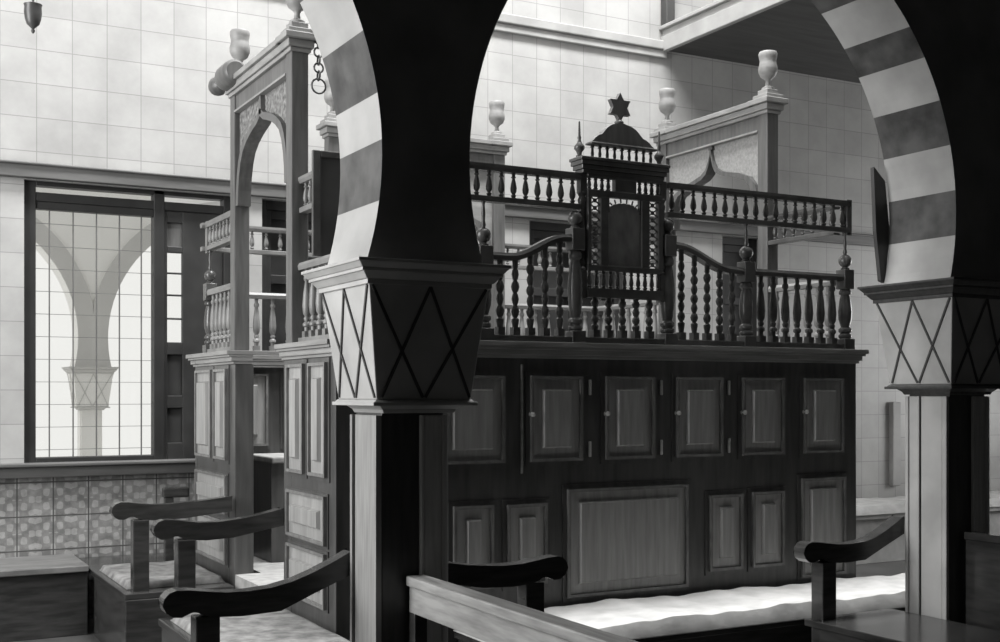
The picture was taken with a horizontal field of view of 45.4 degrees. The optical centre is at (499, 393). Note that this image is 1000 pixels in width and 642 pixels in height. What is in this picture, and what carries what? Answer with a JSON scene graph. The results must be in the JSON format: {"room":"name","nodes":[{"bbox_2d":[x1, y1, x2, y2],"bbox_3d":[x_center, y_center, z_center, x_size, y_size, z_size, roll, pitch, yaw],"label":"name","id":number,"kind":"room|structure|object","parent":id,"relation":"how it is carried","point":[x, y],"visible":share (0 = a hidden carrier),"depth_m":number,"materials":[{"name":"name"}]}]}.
{"room":"house of worship","nodes":[
{"label":"house of worship","id":0,"kind":"room"},
{"bbox_2d":[36,187,218,365],"bbox_3d":[-4.661,-2.060,13.600,6.440,3.540,0.350,0,0,-29],"label":"wall","id":1,"kind":"structure","parent":0,"point":[84,237],"depth_m":13.45,"materials":[{"name":"paint"}]},
{"bbox_2d":[36,202,219,366],"bbox_3d":[-4.571,-1.283,13.434,6.520,1.986,0.032,0,0,-29],"label":"arch","id":2,"kind":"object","parent":1,"relation":"attached to","point":[60,256],"depth_m":13.41,"materials":[{"name":"grey paint"}]},
{"bbox_2d":[13,560,904,641],"bbox_3d":[2.352,1.470,3.839,13.000,0.200,11.300,0,0,-29],"label":"floor","id":3,"kind":"structure","parent":0,"point":[892,568],"depth_m":9.08,"materials":[{"name":"stone"}]},
{"bbox_2d":[0,554,88,641],"bbox_3d":[-4.032,1.170,6.171,3.570,0.400,0.575,0,0,-29],"label":"bench","id":4,"kind":"object","parent":3,"relation":"on","point":[42,596],"visible":1,"depth_m":6.71,"materials":[{"name":"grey wood"}]},
{"bbox_2d":[79,487,233,641],"bbox_3d":[-1.997,0.951,6.711,0.611,0.838,1.520,0,0,-29],"label":"bench","id":5,"kind":"object","parent":3,"relation":"on","point":[121,614],"visible":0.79,"depth_m":6.09,"materials":[{"name":"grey wood"}]},
{"bbox_2d":[99,560,224,589],"bbox_3d":[-1.854,0.975,6.524,0.505,0.038,0.765,0,0,-29],"label":"seat cushion","id":6,"kind":"object","parent":5,"relation":"on","point":[161,574],"visible":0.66,"depth_m":6.37,"materials":[{"name":"grey fabric"}]},
{"bbox_2d":[150,507,283,641],"bbox_3d":[-1.040,0.948,4.972,0.591,0.845,1.031,0,0,-29],"label":"bench","id":7,"kind":"object","parent":3,"relation":"on","point":[189,532],"visible":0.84,"depth_m":5.30,"materials":[{"name":"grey wood"}]},
{"bbox_2d":[158,548,636,641],"bbox_3d":[0.209,0.953,3.025,1.513,0.835,2.716,0,0,-29],"label":"bench","id":8,"kind":"object","parent":3,"relation":"on","point":[482,616],"visible":0.96,"depth_m":3.87,"materials":[{"name":"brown wood"}]},
{"bbox_2d":[170,609,349,641],"bbox_3d":[-1.000,0.974,4.954,0.505,0.040,0.940,0,0,-29],"label":"seat cushion","id":9,"kind":"object","parent":8,"relation":"on","point":[284,625],"visible":0.76,"depth_m":4.89,"materials":[{"name":"grey fabric"}]},
{"bbox_2d":[301,256,511,641],"bbox_3d":[-0.327,0.472,4.056,0.540,1.795,0.540,0,0,-29],"label":"pier","id":10,"kind":"object","parent":3,"relation":"on","point":[405,334],"visible":0.97,"depth_m":3.92,"materials":[{"name":"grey wood"}]},
{"bbox_2d":[186,338,868,641],"bbox_3d":[0.033,0.570,6.619,2.910,1.600,2.530,0,0,-29],"label":"bimah","id":11,"kind":"object","parent":3,"relation":"on","point":[652,470],"visible":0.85,"depth_m":5.59,"materials":[{"name":"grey wood"}]},
{"bbox_2d":[202,251,229,352],"bbox_3d":[-1.548,-0.537,6.700,0.072,0.615,0.651,0,0,-29],"label":"balustrade","id":12,"kind":"object","parent":11,"relation":"on","point":[217,316],"visible":0.79,"depth_m":6.80,"materials":[{"name":"grey wood"}]},
{"bbox_2d":[204,211,229,253],"bbox_3d":[-1.549,-0.912,6.703,0.056,0.185,0.658,0,0,-29],"label":"spindle railing","id":13,"kind":"object","parent":12,"relation":"on","point":[214,240],"visible":0.74,"depth_m":6.77,"materials":[{"name":"grey wood"}]},
{"bbox_2d":[208,0,315,349],"bbox_3d":[-1.225,-1.081,6.018,0.211,1.703,1.265,0,0,-29],"label":"archway","id":14,"kind":"object","parent":11,"relation":"on","point":[272,86],"visible":0.98,"depth_m":5.77,"materials":[{"name":"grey wood"}]},
{"bbox_2d":[298,171,311,213],"bbox_3d":[-0.845,-0.914,5.408,0.056,0.163,0.250,0,0,-29],"label":"spindle railing","id":15,"kind":"object","parent":14,"relation":"attached to","point":[306,179],"visible":0.44,"depth_m":5.44,"materials":[{"name":"grey wood"}]},
{"bbox_2d":[311,41,325,93],"bbox_3d":[-0.838,-1.510,5.531,0.044,0.250,0.067,0,0,30],"label":"chain","id":16,"kind":"object","parent":14,"relation":"hanging from","point":[319,57],"visible":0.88,"depth_m":5.52,"materials":[{"name":"metal"}]},
{"bbox_2d":[219,292,323,355],"bbox_3d":[-1.365,-0.417,7.180,0.700,0.372,0.060,0,0,-29],"label":"balustrade","id":17,"kind":"object","parent":11,"relation":"on","point":[252,295],"visible":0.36,"depth_m":7.13,"materials":[{"name":"grey wood"}]},
{"bbox_2d":[298,254,329,341],"bbox_3d":[-0.757,-0.417,5.245,0.060,0.372,0.620,0,0,-29],"label":"balustrade","id":18,"kind":"object","parent":11,"relation":"on","point":[313,303],"visible":0.41,"depth_m":5.38,"materials":[{"name":"grey wood"}]},
{"bbox_2d":[312,150,339,256],"bbox_3d":[-0.595,-0.838,5.365,0.520,0.465,0.022,0,0,-29],"label":"board","id":19,"kind":"object","parent":18,"relation":"on","point":[325,164],"visible":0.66,"depth_m":5.26,"materials":[{"name":"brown wood"}]},
{"bbox_2d":[316,79,512,333],"bbox_3d":[-0.526,-1.081,7.636,1.310,1.703,0.162,0,0,-29],"label":"archway","id":20,"kind":"object","parent":11,"relation":"on","point":[493,150],"visible":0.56,"depth_m":7.86,"materials":[{"name":"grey wood"}]},
{"bbox_2d":[200,223,320,257],"bbox_3d":[-1.400,-0.914,7.161,0.780,0.163,0.056,0,0,-29],"label":"spindle railing","id":21,"kind":"object","parent":20,"relation":"attached to","point":[252,229],"visible":0.48,"depth_m":7.14,"materials":[{"name":"grey wood"}]},
{"bbox_2d":[505,243,594,273],"bbox_3d":[0.340,-0.914,8.107,0.740,0.163,0.056,0,0,-29],"label":"spindle railing","id":22,"kind":"object","parent":20,"relation":"attached to","point":[518,247],"visible":0.31,"depth_m":8.06,"materials":[{"name":"grey wood"}]},
{"bbox_2d":[505,303,592,336],"bbox_3d":[0.322,-0.417,8.097,0.700,0.372,0.060,0,0,-29],"label":"balustrade","id":23,"kind":"object","parent":11,"relation":"on","point":[508,306],"visible":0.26,"depth_m":8.03,"materials":[{"name":"grey wood"}]},
{"bbox_2d":[592,273,657,338],"bbox_3d":[0.840,-0.537,7.961,0.072,0.615,0.746,0,0,-29],"label":"balustrade","id":24,"kind":"object","parent":11,"relation":"on","point":[601,306],"visible":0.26,"depth_m":7.92,"materials":[{"name":"grey wood"}]},
{"bbox_2d":[593,238,654,275],"bbox_3d":[0.840,-0.912,7.962,0.056,0.185,0.748,0,0,-29],"label":"spindle railing","id":25,"kind":"object","parent":24,"relation":"on","point":[652,239],"visible":0.06,"depth_m":8.21,"materials":[{"name":"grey wood"}]},
{"bbox_2d":[476,201,854,348],"bbox_3d":[0.611,-0.537,5.552,2.748,0.615,0.072,0,0,-29],"label":"balustrade","id":26,"kind":"object","parent":11,"relation":"on","point":[746,272],"visible":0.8,"depth_m":5.67,"materials":[{"name":"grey wood"}]},
{"bbox_2d":[470,161,580,210],"bbox_3d":[-0.136,-0.912,5.146,1.113,0.185,0.056,0,0,-29],"label":"spindle railing","id":27,"kind":"object","parent":26,"relation":"on","point":[475,166],"visible":0.49,"depth_m":5.26,"materials":[{"name":"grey wood"}]},
{"bbox_2d":[569,93,670,302],"bbox_3d":[0.558,-0.909,5.523,0.500,0.958,0.110,0,0,-29],"label":"ornamental panel","id":28,"kind":"object","parent":26,"relation":"attached to","point":[623,233],"visible":1,"depth_m":5.50,"materials":[{"name":"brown wood"}]},
{"bbox_2d":[665,182,851,235],"bbox_3d":[1.299,-0.912,5.926,1.173,0.185,0.056,0,0,-29],"label":"spindle railing","id":29,"kind":"object","parent":26,"relation":"attached to","point":[846,205],"visible":1,"depth_m":5.90,"materials":[{"name":"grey wood"}]},
{"bbox_2d":[649,50,788,341],"bbox_3d":[1.287,-1.081,7.170,0.162,1.703,1.110,0,0,-29],"label":"archway","id":30,"kind":"object","parent":11,"relation":"on","point":[740,141],"visible":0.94,"depth_m":6.95,"materials":[{"name":"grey wood"}]},
{"bbox_2d":[767,206,839,245],"bbox_3d":[1.641,-0.914,6.487,0.056,0.163,0.510,0,0,-29],"label":"spindle railing","id":31,"kind":"object","parent":30,"relation":"attached to","point":[812,235],"visible":0.48,"depth_m":6.48,"materials":[{"name":"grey wood"}]},
{"bbox_2d":[768,281,835,342],"bbox_3d":[1.639,-0.417,6.491,0.060,0.372,0.480,0,0,-29],"label":"balustrade","id":32,"kind":"object","parent":11,"relation":"on","point":[815,284],"visible":0.36,"depth_m":6.44,"materials":[{"name":"grey wood"}]},
{"bbox_2d":[454,608,904,641],"bbox_3d":[1.458,1.188,5.693,3.500,0.365,0.490,0,0,-29],"label":"bench","id":33,"kind":"object","parent":3,"relation":"on","point":[790,631],"visible":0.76,"depth_m":5.22,"materials":[{"name":"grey wood"}]},
{"bbox_2d":[544,583,810,639],"bbox_3d":[0.985,0.966,5.221,1.537,0.078,0.791,0,0,-29],"label":"bench cushion","id":34,"kind":"object","parent":33,"relation":"on","point":[649,617],"depth_m":5.23,"materials":[{"name":"white fabric"}]},
{"bbox_2d":[836,573,904,614],"bbox_3d":[1.746,0.966,5.612,1.141,0.078,0.749,0,0,-29],"label":"bench cushion","id":35,"kind":"object","parent":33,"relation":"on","point":[872,593],"depth_m":5.65,"materials":[{"name":"white fabric"}]},
{"bbox_2d":[793,515,999,641],"bbox_3d":[1.992,0.958,4.564,0.740,0.825,1.716,0,0,-29],"label":"bench","id":36,"kind":"object","parent":3,"relation":"on","point":[982,624],"visible":1,"depth_m":5.11,"materials":[{"name":"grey wood"}]},
{"bbox_2d":[856,507,999,564],"bbox_3d":[3.772,1.170,10.388,3.750,0.400,0.610,0,0,-29],"label":"bench","id":37,"kind":"object","parent":3,"relation":"on","point":[895,550],"visible":0.02,"depth_m":9.74,"materials":[{"name":"wood"},{"name":"white cloth"}]},
{"bbox_2d":[856,496,904,515],"bbox_3d":[3.059,0.930,9.595,1.569,0.079,1.078,0,0,-29],"label":"bench cushion","id":38,"kind":"object","parent":37,"relation":"on","point":[877,506],"depth_m":9.75,"materials":[{"name":"white fabric"}]},
{"bbox_2d":[990,491,999,506],"bbox_3d":[4.224,0.930,10.204,1.293,0.079,1.029,0,0,-29],"label":"bench cushion","id":39,"kind":"object","parent":37,"relation":"on","point":[994,495],"depth_m":10.35,"materials":[{"name":"white fabric"}]},
{"bbox_2d":[857,277,999,623],"bbox_3d":[1.985,0.443,5.313,0.540,1.855,0.540,0,0,-29],"label":"pier","id":40,"kind":"object","parent":3,"relation":"on","point":[941,336],"visible":1,"depth_m":5.21,"materials":[{"name":"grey wood"}]},
{"bbox_2d":[0,0,999,617],"bbox_3d":[-0.284,-3.030,8.689,13.000,8.800,0.260,0,0,-29],"label":"wall","id":41,"kind":"structure","parent":0,"point":[110,84],"depth_m":7.88,"materials":[{"name":"tile"}]},
{"bbox_2d":[0,458,194,478],"bbox_3d":[-2.542,0.457,7.294,7.300,0.087,0.135,0,0,-29],"label":"trim","id":42,"kind":"structure","parent":41,"relation":"attached to","point":[155,466],"depth_m":7.29,"materials":[{"name":"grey wood"}]},
{"bbox_2d":[24,180,229,462],"bbox_3d":[-2.316,-0.435,7.522,1.285,1.700,0.090,0,0,-29],"label":"window","id":43,"kind":"structure","parent":41,"relation":"in","point":[155,209],"depth_m":7.45,"materials":[{"name":"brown wood"}]},
{"bbox_2d":[36,210,152,456],"bbox_3d":[-2.508,-0.367,7.410,0.700,1.505,0.012,0,0,-29],"label":"window grille","id":44,"kind":"object","parent":43,"relation":"attached to","point":[72,225],"depth_m":7.40,"materials":[{"name":"black metal"}]},
{"bbox_2d":[165,211,222,458],"bbox_3d":[-1.974,-0.375,7.697,0.378,1.580,0.040,0,0,-29],"label":"shutter","id":45,"kind":"object","parent":43,"relation":"attached to","point":[184,236],"visible":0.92,"depth_m":7.66,"materials":[{"name":"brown wood"}]},
{"bbox_2d":[262,200,323,350],"bbox_3d":[-1.213,-0.435,8.173,0.924,1.700,0.100,0,0,-29],"label":"window","id":46,"kind":"structure","parent":41,"relation":"in","point":[273,212],"depth_m":8.00,"materials":[{"name":"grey wood"}]},
{"bbox_2d":[0,159,888,247],"bbox_3d":[-0.208,-1.336,8.549,12.600,0.092,0.060,0,0,-29],"label":"trim","id":47,"kind":"structure","parent":41,"relation":"attached to","point":[8,168],"depth_m":7.61,"materials":[{"name":"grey wood"}]},
{"bbox_2d":[529,221,624,337],"bbox_3d":[0.555,-0.435,9.134,0.900,1.700,0.100,0,0,-29],"label":"window","id":48,"kind":"structure","parent":41,"relation":"in","point":[538,231],"depth_m":9.04,"materials":[{"name":"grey wood"}]},
{"bbox_2d":[494,13,666,58],"bbox_3d":[-2.218,-2.695,7.462,8.030,0.130,0.050,0,0,-29],"label":"trim","id":49,"kind":"structure","parent":41,"relation":"attached to","point":[507,23],"depth_m":8.98,"materials":[{"name":"white paint"}]},
{"bbox_2d":[722,237,756,340],"bbox_3d":[1.926,-0.435,9.879,0.420,1.700,0.100,0,0,-29],"label":"window","id":50,"kind":"structure","parent":41,"relation":"in","point":[731,246],"depth_m":9.87,"materials":[{"name":"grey wood"}]},
{"bbox_2d":[889,402,900,485],"bbox_3d":[3.489,0.440,10.564,0.100,0.740,0.050,0,0,-29],"label":"trim","id":51,"kind":"structure","parent":41,"relation":"attached to","point":[894,407],"depth_m":10.54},
{"bbox_2d":[299,0,999,283],"bbox_3d":[1.650,-3.928,5.131,12.600,7.005,0.370,0,0,-29],"label":"arches","id":52,"kind":"structure","parent":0,"point":[403,75],"depth_m":4.10,"materials":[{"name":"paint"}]},
{"bbox_2d":[870,167,888,282],"bbox_3d":[1.713,-0.760,5.391,0.100,0.520,0.020,0,0,-29],"label":"board","id":53,"kind":"object","parent":52,"relation":"attached to","point":[880,220],"visible":1,"depth_m":5.38,"materials":[{"name":"black wood"}]},
{"bbox_3d":[2.352,-7.530,3.839,13.000,0.200,11.300,0,0,-29],"label":"ceiling","id":54,"kind":"structure","parent":0,"visible":0},
{"bbox_2d":[23,0,41,33],"bbox_3d":[-2.273,-4.593,5.821,0.088,5.675,0.088,0,0,-29],"label":"hanging lamp","id":55,"kind":"object","parent":54,"relation":"hanging from","point":[32,10],"visible":1,"depth_m":5.79,"materials":[{"name":"metal"}]},
{"bbox_3d":[7.927,-3.030,6.984,0.200,8.800,11.100,0,0,-29],"label":"wall","id":56,"kind":"structure","parent":0,"visible":0},
{"bbox_2d":[659,0,789,51],"bbox_3d":[2.021,-2.780,8.008,0.060,0.200,3.140,0,0,-29],"label":"trim","id":57,"kind":"structure","parent":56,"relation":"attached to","point":[717,15],"depth_m":8.85,"materials":[{"name":"white paint"}]},
{"bbox_2d":[661,0,674,25],"bbox_3d":[2.041,-3.380,8.013,0.080,1.000,3.130,0,0,-29],"label":"balcony railing","id":58,"kind":"object","parent":57,"relation":"on","point":[667,6],"visible":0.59,"depth_m":9.32,"materials":[{"name":"grey"}]},
{"bbox_2d":[670,0,860,82],"bbox_3d":[4.055,-2.745,9.113,4.570,0.090,3.140,0,0,-29],"label":"ceiling","id":59,"kind":"structure","parent":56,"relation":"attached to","point":[804,42],"depth_m":9.19,"materials":[{"name":"grey paint"}]},
{"label":"outside","id":60,"kind":"structure","parent":0,"visible":0},
{"bbox_3d":[-5.187,1.480,11.636,14.000,0.180,9.600,0,0,-29],"label":"ground","id":61,"kind":"structure","parent":60,"visible":0},
{"bbox_2d":[61,366,118,455],"bbox_3d":[-4.659,0.532,13.596,0.540,1.675,0.540,0,0,-29],"label":"pier","id":62,"kind":"structure","parent":61,"relation":"on","point":[84,377],"depth_m":13.46,"materials":[{"name":"paint"}]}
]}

